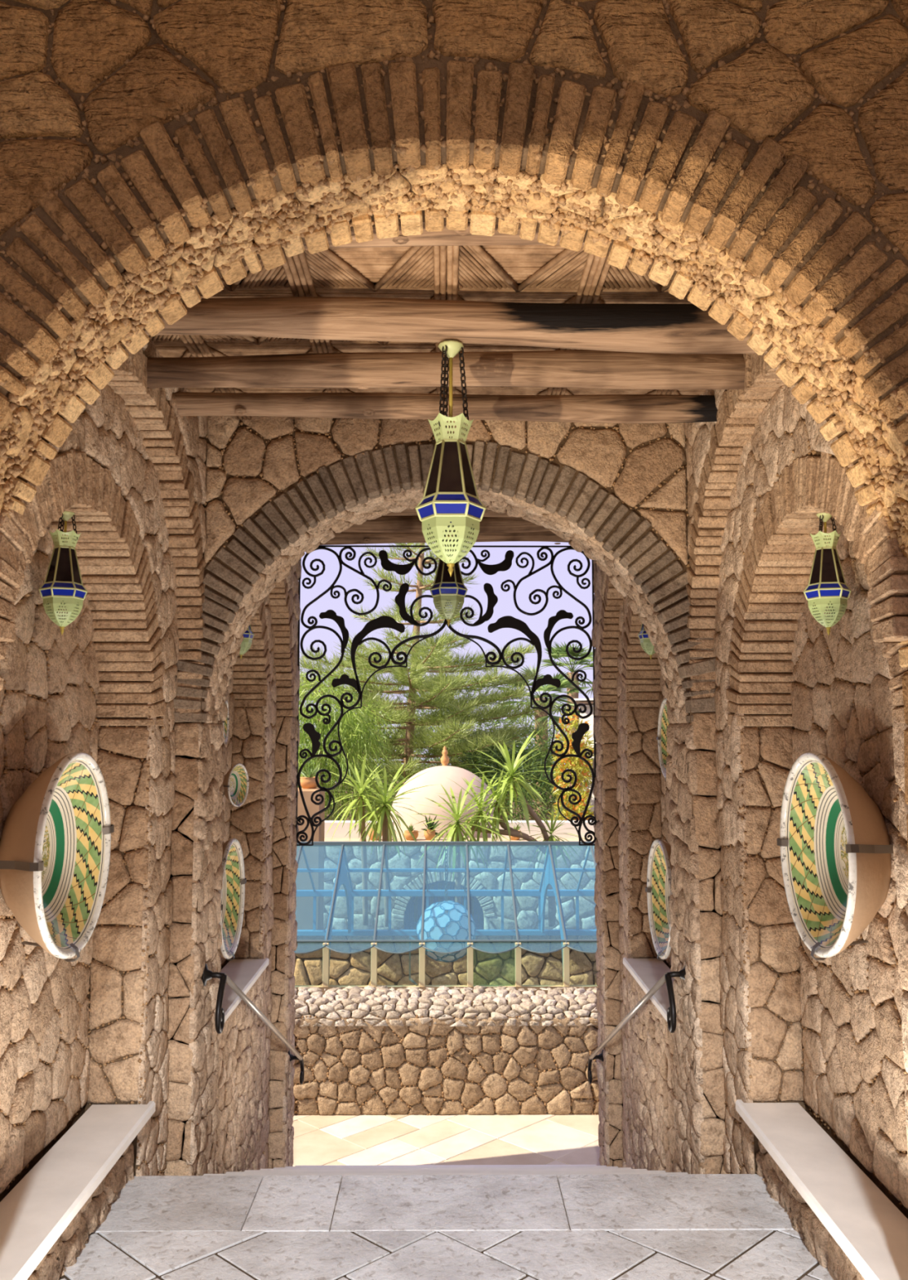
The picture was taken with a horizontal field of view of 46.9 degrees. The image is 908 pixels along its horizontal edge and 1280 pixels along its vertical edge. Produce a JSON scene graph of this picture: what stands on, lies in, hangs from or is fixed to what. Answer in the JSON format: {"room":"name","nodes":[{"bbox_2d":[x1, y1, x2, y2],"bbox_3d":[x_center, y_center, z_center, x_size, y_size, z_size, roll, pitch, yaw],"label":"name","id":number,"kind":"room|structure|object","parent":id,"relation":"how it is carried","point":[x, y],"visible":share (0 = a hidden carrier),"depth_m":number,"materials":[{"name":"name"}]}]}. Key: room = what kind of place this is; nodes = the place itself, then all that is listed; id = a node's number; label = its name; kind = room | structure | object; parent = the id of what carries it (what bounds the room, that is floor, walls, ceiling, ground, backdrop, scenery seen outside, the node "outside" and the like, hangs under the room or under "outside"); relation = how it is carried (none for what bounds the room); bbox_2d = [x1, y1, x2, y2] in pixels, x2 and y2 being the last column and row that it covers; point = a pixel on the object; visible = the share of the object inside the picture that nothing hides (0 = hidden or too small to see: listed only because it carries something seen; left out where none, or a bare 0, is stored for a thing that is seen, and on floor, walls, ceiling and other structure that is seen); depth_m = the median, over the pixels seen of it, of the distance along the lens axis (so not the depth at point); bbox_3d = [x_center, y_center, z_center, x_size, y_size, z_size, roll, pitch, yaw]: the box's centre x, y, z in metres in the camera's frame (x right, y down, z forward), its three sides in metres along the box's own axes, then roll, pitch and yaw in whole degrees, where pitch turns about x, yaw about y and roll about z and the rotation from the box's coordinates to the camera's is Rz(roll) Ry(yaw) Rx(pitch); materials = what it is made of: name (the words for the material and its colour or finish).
{"room":"stone arched passageway","nodes":[
{"label":"stone arched passageway","id":0,"kind":"room"},
{"bbox_2d":[0,336,301,1279],"bbox_3d":[-1.296,1.071,4.376,0.673,4.252,4.521,0,-5,0],"label":"wall","id":1,"kind":"structure","parent":0,"point":[96,1028],"depth_m":3.69,"materials":[{"name":"brown stone"}]},
{"bbox_2d":[0,751,114,961],"bbox_3d":[-1.158,0.620,3.019,0.170,0.595,0.604,0,-5,0],"label":"bowl","id":2,"kind":"object","parent":1,"relation":"attached to","point":[55,842],"visible":1,"depth_m":3.09,"materials":[{"name":"ceramic"}]},
{"bbox_2d":[38,511,87,634],"bbox_3d":[-1.158,-0.198,3.110,0.137,0.370,0.120,2,-5,-20],"label":"lantern","id":3,"kind":"object","parent":1,"relation":"hanging from","point":[63,586],"visible":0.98,"depth_m":3.08,"materials":[{"name":"green metal"}]},
{"bbox_2d":[0,1101,155,1279],"bbox_3d":[-1.131,1.556,2.917,0.207,0.042,1.415,0,-5,0],"label":"bench slab","id":4,"kind":"object","parent":1,"relation":"attached to","point":[39,1208],"visible":1,"depth_m":2.97,"materials":[{"name":"stone"}]},
{"bbox_2d":[222,699,229,745],"bbox_3d":[-1.230,0.435,5.521,0.068,0.238,0.242,1,-5,-6],"label":"bowl","id":5,"kind":"object","parent":1,"relation":"attached to","point":[225,723],"visible":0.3,"depth_m":5.60,"materials":[{"name":"ceramic"}]},
{"bbox_2d":[217,838,246,960],"bbox_3d":[-1.174,1.291,5.220,0.170,0.595,0.604,0,-5,0],"label":"bowl","id":6,"kind":"object","parent":1,"relation":"attached to","point":[232,892],"visible":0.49,"depth_m":5.39,"materials":[{"name":"ceramic"}]},
{"bbox_2d":[222,763,249,807],"bbox_3d":[-1.137,0.752,5.415,0.064,0.226,0.230,-1,-5,16],"label":"bowl","id":7,"kind":"object","parent":1,"relation":"attached to","point":[236,781],"visible":0.97,"depth_m":5.45,"materials":[{"name":"ceramic"}]},
{"bbox_2d":[218,957,268,1022],"bbox_3d":[-1.148,1.762,5.203,0.207,0.042,1.485,0,-5,0],"label":"stone ledge","id":8,"kind":"object","parent":1,"relation":"attached to","point":[244,973],"visible":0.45,"depth_m":5.51,"materials":[{"name":"stone"}]},
{"bbox_2d":[239,623,254,659],"bbox_3d":[-1.115,-0.081,5.504,0.137,0.370,0.120,2,-5,-23],"label":"lantern","id":9,"kind":"object","parent":1,"relation":"hanging from","point":[248,635],"visible":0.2,"depth_m":5.47,"materials":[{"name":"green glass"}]},
{"bbox_2d":[202,963,304,1084],"bbox_3d":[-0.944,1.974,5.189,0.088,1.219,2.472,0,-5,0],"label":"handrail","id":10,"kind":"object","parent":1,"relation":"attached to","point":[207,974],"visible":0.95,"depth_m":4.24,"materials":[{"name":"metal"}]},
{"bbox_2d":[147,244,705,421],"bbox_3d":[-0.023,-1.022,3.274,3.200,0.165,1.850,0,-5,0],"label":"ceiling","id":11,"kind":"structure","parent":0,"point":[514,273],"depth_m":2.92,"materials":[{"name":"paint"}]},
{"bbox_2d":[302,221,584,248],"bbox_3d":[-0.017,-0.978,2.450,1.990,0.124,0.120,0,-5,0],"label":"ceiling beam","id":12,"kind":"structure","parent":11,"relation":"attached to","point":[446,237],"depth_m":2.44,"materials":[{"name":"brown wood"}]},
{"bbox_2d":[172,391,717,423],"bbox_3d":[-0.026,-0.820,3.688,1.991,0.112,0.097,0,-5,0],"label":"ceiling beam","id":13,"kind":"structure","parent":11,"relation":"attached to","point":[602,408],"depth_m":3.65,"materials":[{"name":"brown wood"}]},
{"bbox_2d":[146,349,745,389],"bbox_3d":[-0.024,-0.860,3.329,1.990,0.127,0.115,0,-5,0],"label":"ceiling beam","id":14,"kind":"structure","parent":11,"relation":"attached to","point":[585,368],"depth_m":3.29,"materials":[{"name":"brown wood"}]},
{"bbox_2d":[144,296,768,354],"bbox_3d":[-0.021,-0.883,2.935,1.990,0.153,0.151,0,-5,0],"label":"ceiling beam","id":15,"kind":"structure","parent":11,"relation":"attached to","point":[656,328],"depth_m":2.87,"materials":[{"name":"brown wood"}]},
{"bbox_2d":[414,340,485,576],"bbox_3d":[-0.009,-0.499,2.898,0.196,0.655,0.171,0,-5,0],"label":"lantern","id":16,"kind":"object","parent":15,"relation":"hanging from","point":[451,502],"visible":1,"depth_m":2.86,"materials":[{"name":"green metal"}]},
{"bbox_2d":[58,1173,833,1279],"bbox_3d":[-0.011,1.705,1.402,2.200,0.121,4.385,0,-5,0],"label":"floor","id":17,"kind":"structure","parent":0,"point":[641,1226],"depth_m":3.21,"materials":[{"name":"tile"}]},
{"bbox_2d":[203,1164,688,1177],"bbox_3d":[-0.038,2.652,4.977,2.060,1.305,2.980,0,-5,0],"label":"stairs","id":18,"kind":"structure","parent":17,"relation":"attached to","point":[369,1170],"depth_m":4.79,"materials":[{"name":"stone"}]},
{"bbox_2d":[167,416,724,1173],"bbox_3d":[-0.031,1.006,4.188,3.202,4.350,0.454,0,-5,0],"label":"wall","id":19,"kind":"structure","parent":0,"point":[277,488],"depth_m":4.12,"materials":[{"name":"brown stone"}]},
{"bbox_2d":[292,1114,599,1166],"bbox_3d":[-0.054,3.539,7.104,12.000,0.201,1.440,0,-5,0],"label":"floor","id":20,"kind":"structure","parent":0,"point":[332,1140],"depth_m":7.24,"materials":[{"name":"tile"}]},
{"bbox_2d":[292,985,599,1115],"bbox_3d":[-0.060,3.253,7.990,10.000,1.122,0.622,0,-5,0],"label":"wall","id":21,"kind":"structure","parent":20,"relation":"on","point":[384,1050],"depth_m":7.73,"materials":[{"name":"beige stone"}]},
{"bbox_2d":[0,0,907,848],"bbox_3d":[-0.015,0.076,2.117,5.201,3.250,0.389,0,-5,0],"label":"wall","id":22,"kind":"structure","parent":0,"point":[751,156],"depth_m":2.05,"materials":[{"name":"brown stone"}]},
{"bbox_2d":[591,353,907,1279],"bbox_3d":[1.230,1.074,4.394,0.674,4.250,4.520,0,-5,0],"label":"wall","id":23,"kind":"structure","parent":0,"point":[828,1037],"depth_m":3.69,"materials":[{"name":"brown stone"}]},
{"bbox_2d":[295,545,596,845],"bbox_3d":[-0.049,0.342,6.655,1.892,1.905,0.018,0,-5,0],"label":"metal grille","id":24,"kind":"object","parent":23,"relation":"in","point":[384,621],"visible":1,"depth_m":6.68,"materials":[{"name":"black metal"}]},
{"bbox_2d":[587,967,685,1083],"bbox_3d":[0.866,1.975,5.202,0.088,1.219,2.472,0,-5,0],"label":"handrail","id":25,"kind":"object","parent":23,"relation":"attached to","point":[671,1011],"visible":0.96,"depth_m":4.34,"materials":[{"name":"metal"}]},
{"bbox_2d":[637,623,654,659],"bbox_3d":[1.035,-0.079,5.520,0.137,0.370,0.120,-2,-5,22],"label":"lantern","id":26,"kind":"object","parent":23,"relation":"hanging from","point":[645,642],"visible":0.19,"depth_m":5.48,"materials":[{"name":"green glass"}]},
{"bbox_2d":[622,957,675,1021],"bbox_3d":[1.069,1.763,5.219,0.207,0.042,1.485,0,-5,0],"label":"stone ledge","id":27,"kind":"object","parent":23,"relation":"on","point":[646,972],"visible":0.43,"depth_m":5.53,"materials":[{"name":"stone"}]},
{"bbox_2d":[644,839,674,960],"bbox_3d":[1.096,1.297,5.237,0.170,0.595,0.604,0,-5,0],"label":"bowl","id":28,"kind":"object","parent":23,"relation":"attached to","point":[658,891],"visible":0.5,"depth_m":5.41,"materials":[{"name":"ceramic"}]},
{"bbox_2d":[656,697,669,781],"bbox_3d":[1.117,0.500,5.266,0.119,0.416,0.423,0,-5,0],"label":"bowl","id":29,"kind":"object","parent":23,"relation":"attached to","point":[663,722],"visible":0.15,"depth_m":5.42,"materials":[{"name":"ceramic"}]},
{"bbox_2d":[735,1099,907,1279],"bbox_3d":[1.086,1.557,2.933,0.207,0.042,1.415,0,-5,0],"label":"bench slab","id":30,"kind":"object","parent":23,"relation":"on","point":[872,1232],"visible":1,"depth_m":2.94,"materials":[{"name":"stone"}]},
{"bbox_2d":[803,512,851,635],"bbox_3d":[1.112,-0.196,3.126,0.137,0.370,0.120,-1,-5,11],"label":"lantern","id":31,"kind":"object","parent":23,"relation":"hanging from","point":[827,587],"visible":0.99,"depth_m":3.10,"materials":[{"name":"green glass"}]},
{"bbox_2d":[776,751,893,959],"bbox_3d":[1.113,0.622,3.037,0.170,0.595,0.604,0,-5,0],"label":"bowl","id":32,"kind":"object","parent":23,"relation":"attached to","point":[836,850],"visible":1,"depth_m":3.10,"materials":[{"name":"ceramic"}]},
{"bbox_3d":[-0.041,-0.871,5.695,3.200,0.152,2.340,0,-5,0],"label":"ceiling","id":33,"kind":"structure","parent":0,"visible":0},
{"bbox_2d":[333,515,551,533],"bbox_3d":[-0.045,-0.699,6.247,1.990,0.126,0.117,0,-5,0],"label":"ceiling beam","id":34,"kind":"structure","parent":33,"relation":"attached to","point":[383,523],"depth_m":6.20,"materials":[{"name":"brown wood"}]},
{"bbox_2d":[319,531,568,545],"bbox_3d":[-0.048,-0.663,6.683,1.991,0.123,0.115,0,-5,0],"label":"ceiling beam","id":35,"kind":"structure","parent":33,"relation":"attached to","point":[342,538],"depth_m":6.64,"materials":[{"name":"brown wood"}]},
{"bbox_2d":[383,507,521,517],"bbox_3d":[-0.042,-0.742,5.838,1.990,0.126,0.132,0,-5,0],"label":"ceiling beam","id":36,"kind":"structure","parent":33,"relation":"attached to","point":[487,513],"depth_m":5.80,"materials":[{"name":"brown wood"}]},
{"bbox_3d":[-0.039,-0.775,5.412,1.990,0.124,0.131,0,-5,0],"label":"ceiling beam","id":37,"kind":"structure","parent":33,"relation":"attached to","visible":0},
{"bbox_2d":[429,534,467,626],"bbox_3d":[-0.027,-0.394,5.388,0.196,0.655,0.171,0,-5,0],"label":"lantern","id":38,"kind":"object","parent":37,"relation":"hanging from","point":[446,590],"visible":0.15,"depth_m":5.33,"materials":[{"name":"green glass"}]},
{"label":"outside","id":39,"kind":"structure","parent":0,"visible":0},
{"bbox_2d":[324,774,581,820],"bbox_3d":[-0.361,7.810,48.760,80.000,0.200,81.500,0,-5,0],"label":"garden","id":40,"kind":"object","parent":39,"point":[347,819],"depth_m":48.44,"materials":[{"name":"plant"}]},
{"bbox_2d":[294,787,324,929],"bbox_3d":[-1.999,3.130,11.962,0.980,2.845,0.400,0,-5,0],"label":"pier","id":41,"kind":"structure","parent":40,"relation":"on","point":[314,855],"depth_m":11.82,"materials":[{"name":"beige paint"}]},
{"bbox_2d":[297,761,322,788],"bbox_3d":[-1.682,1.561,12.078,0.306,0.336,0.287,-5,-7,44],"label":"plant pot","id":42,"kind":"object","parent":41,"relation":"on","point":[308,781],"visible":0.86,"depth_m":12.01,"materials":[{"name":"orange ceramic"}]},
{"bbox_2d":[297,663,406,820],"bbox_3d":[-2.221,2.725,17.813,3.104,4.652,1.639,0,-5,0],"label":"tree","id":43,"kind":"object","parent":40,"relation":"on","point":[320,726],"visible":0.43,"depth_m":17.80,"materials":[{"name":"green plant"}]},
{"bbox_2d":[300,760,408,820],"bbox_3d":[-2.089,3.717,20.375,2.950,3.111,1.779,5,-7,-43],"label":"shrub","id":44,"kind":"object","parent":40,"relation":"on","point":[346,790],"visible":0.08,"depth_m":20.32,"materials":[{"name":"green plant"}]},
{"bbox_2d":[324,753,403,925],"bbox_3d":[-1.159,2.449,12.823,1.123,2.156,1.195,0,-5,0],"label":"yucca","id":45,"kind":"object","parent":40,"relation":"on","point":[362,798],"visible":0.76,"depth_m":12.91,"materials":[{"name":"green plant"}]},
{"bbox_2d":[331,762,435,927],"bbox_3d":[-0.872,2.499,12.752,1.418,2.043,1.238,0,-5,0],"label":"yucca","id":46,"kind":"object","parent":40,"relation":"on","point":[384,820],"visible":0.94,"depth_m":12.77,"materials":[{"name":"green plant"}]},
{"bbox_2d":[297,542,571,783],"bbox_3d":[-0.945,0.906,22.101,7.392,9.021,7.115,0,-5,0],"label":"pine","id":47,"kind":"object","parent":40,"relation":"on","point":[442,687],"visible":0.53,"depth_m":21.11,"materials":[{"name":"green plant"}]},
{"bbox_2d":[390,746,494,838],"bbox_3d":[-0.133,2.434,15.207,1.600,1.785,1.600,0,-5,0],"label":"dome","id":48,"kind":"object","parent":40,"relation":"on","point":[437,775],"visible":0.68,"depth_m":14.66,"materials":[{"name":"beige paint"}]},
{"bbox_2d":[293,935,597,985],"bbox_3d":[-0.082,3.786,10.867,8.000,1.452,0.298,0,-5,0],"label":"wall","id":49,"kind":"structure","parent":40,"relation":"on","point":[345,969],"depth_m":10.79,"materials":[{"name":"beige stone"}]},
{"bbox_2d":[294,841,596,986],"bbox_3d":[-0.072,2.403,9.602,3.530,1.060,2.534,0,-5,0],"label":"glass pavilion","id":50,"kind":"object","parent":49,"relation":"on","point":[341,875],"visible":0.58,"depth_m":9.81,"materials":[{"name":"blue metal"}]},
{"bbox_2d":[416,844,475,962],"bbox_3d":[-0.073,2.443,9.727,0.554,1.067,0.554,0,-5,0],"label":"globe lamp","id":51,"kind":"object","parent":50,"relation":"hanging from","point":[443,920],"visible":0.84,"depth_m":9.52,"materials":[{"name":"blue glass"}]},
{"bbox_2d":[323,837,595,929],"bbox_3d":[-0.104,3.699,13.944,12.000,2.050,0.482,0,-5,0],"label":"wall","id":52,"kind":"structure","parent":40,"relation":"on","point":[526,907],"depth_m":13.78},
{"bbox_2d":[324,820,394,838],"bbox_3d":[-2.067,2.621,14.364,2.480,0.270,0.200,0,-5,0],"label":"wall","id":53,"kind":"structure","parent":52,"relation":"on","point":[340,832],"depth_m":14.27,"materials":[{"name":"paint"}]},
{"bbox_2d":[365,822,382,840],"bbox_3d":[-1.060,2.543,14.077,0.266,0.276,0.296,-2,-5,24],"label":"plant pot","id":54,"kind":"object","parent":52,"relation":"on","point":[369,833],"visible":0.18,"depth_m":13.96,"materials":[{"name":"orange ceramic"}]},
{"bbox_2d":[403,824,418,840],"bbox_3d":[-0.572,2.561,14.028,0.205,0.232,0.200,-2,-5,20],"label":"plant pot","id":55,"kind":"object","parent":52,"relation":"on","point":[407,835],"visible":0.83,"depth_m":13.96,"materials":[{"name":"orange ceramic"}]},
{"bbox_2d":[421,814,442,839],"bbox_3d":[-0.280,2.503,14.000,0.284,0.342,0.268,-1,-5,10],"label":"plant pot","id":56,"kind":"object","parent":52,"relation":"on","point":[429,835],"visible":0.89,"depth_m":13.98,"materials":[{"name":"orange ceramic"}]},
{"bbox_2d":[404,880,483,929],"bbox_3d":[-0.135,3.950,14.023,1.064,1.522,0.064,0,-5,0],"label":"gate","id":57,"kind":"object","parent":52,"relation":"attached to","point":[409,923],"visible":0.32,"depth_m":14.04,"materials":[{"name":"blue metal"}]},
{"bbox_2d":[508,823,520,839],"bbox_3d":[0.816,2.566,14.039,0.180,0.223,0.180,0,-5,0],"label":"plant pot","id":58,"kind":"object","parent":52,"relation":"on","point":[512,837],"visible":0.36,"depth_m":13.99,"materials":[{"name":"orange ceramic"}]},
{"bbox_2d":[490,820,594,838],"bbox_3d":[1.803,2.623,14.392,2.580,0.270,0.200,0,-5,0],"label":"wall","id":59,"kind":"structure","parent":52,"relation":"on","point":[571,829],"depth_m":14.29,"materials":[{"name":"paint"}]},
{"bbox_2d":[412,775,509,928],"bbox_3d":[0.085,2.553,12.427,1.205,1.888,1.220,0,-5,0],"label":"yucca","id":60,"kind":"object","parent":40,"relation":"on","point":[455,833],"visible":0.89,"depth_m":12.43,"materials":[{"name":"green plant"}]},
{"bbox_2d":[366,686,562,800],"bbox_3d":[0.471,3.519,29.822,6.567,5.119,2.479,0,-5,0],"label":"tree","id":61,"kind":"object","parent":40,"relation":"on","point":[497,722],"visible":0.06,"depth_m":29.79,"materials":[{"name":"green plant"}]},
{"bbox_2d":[439,768,546,857],"bbox_3d":[0.458,2.125,12.833,1.441,1.154,1.150,0,-5,0],"label":"yucca","id":62,"kind":"object","parent":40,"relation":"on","point":[508,831],"visible":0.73,"depth_m":12.83,"materials":[{"name":"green plant"}]},
{"bbox_2d":[458,730,562,926],"bbox_3d":[0.736,2.304,12.850,1.354,2.448,1.322,4,-6,-38],"label":"yucca","id":63,"kind":"object","parent":40,"relation":"on","point":[511,768],"visible":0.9,"depth_m":12.86,"materials":[{"name":"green plant"}]},
{"bbox_2d":[457,735,569,820],"bbox_3d":[1.019,3.602,20.790,3.054,3.411,3.072,0,-5,0],"label":"yucca","id":64,"kind":"object","parent":40,"relation":"on","point":[517,743],"visible":0.13,"depth_m":20.60,"materials":[{"name":"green plant"}]},
{"bbox_2d":[455,720,578,820],"bbox_3d":[1.222,3.322,19.291,2.534,3.712,2.472,0,-5,0],"label":"shrub","id":65,"kind":"object","parent":40,"relation":"on","point":[548,759],"visible":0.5,"depth_m":19.55,"materials":[{"name":"green plant"}]},
{"bbox_2d":[493,664,590,820],"bbox_3d":[2.147,3.145,25.807,2.645,5.179,2.649,0,-5,0],"label":"palm tree","id":66,"kind":"object","parent":40,"relation":"on","point":[542,717],"visible":0.38,"depth_m":25.80,"materials":[{"name":"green plant"}]},
{"bbox_2d":[513,798,583,925],"bbox_3d":[1.171,2.731,12.928,0.938,1.617,0.863,-3,-6,28],"label":"yucca","id":67,"kind":"object","parent":40,"relation":"on","point":[551,838],"visible":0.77,"depth_m":12.91,"materials":[{"name":"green plant"}]},
{"bbox_2d":[540,641,593,786],"bbox_3d":[3.410,3.023,29.014,2.290,5.969,2.352,0,-5,0],"label":"palm tree","id":68,"kind":"object","parent":40,"relation":"on","point":[557,653],"visible":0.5,"depth_m":28.87,"materials":[{"name":"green plant"}]},
{"bbox_2d":[546,706,595,820],"bbox_3d":[2.050,3.081,17.834,0.880,3.944,1.888,-1,-5,10],"label":"vine","id":69,"kind":"object","parent":40,"relation":"on","point":[571,762],"visible":0.51,"depth_m":17.74,"materials":[{"name":"yellow plant"}]},
{"bbox_2d":[573,697,595,820],"bbox_3d":[4.249,3.214,20.357,3.475,4.110,4.155,-1,-5,15],"label":"house","id":70,"kind":"structure","parent":40,"relation":"on","point":[581,700],"depth_m":19.83,"materials":[{"name":"paint"}]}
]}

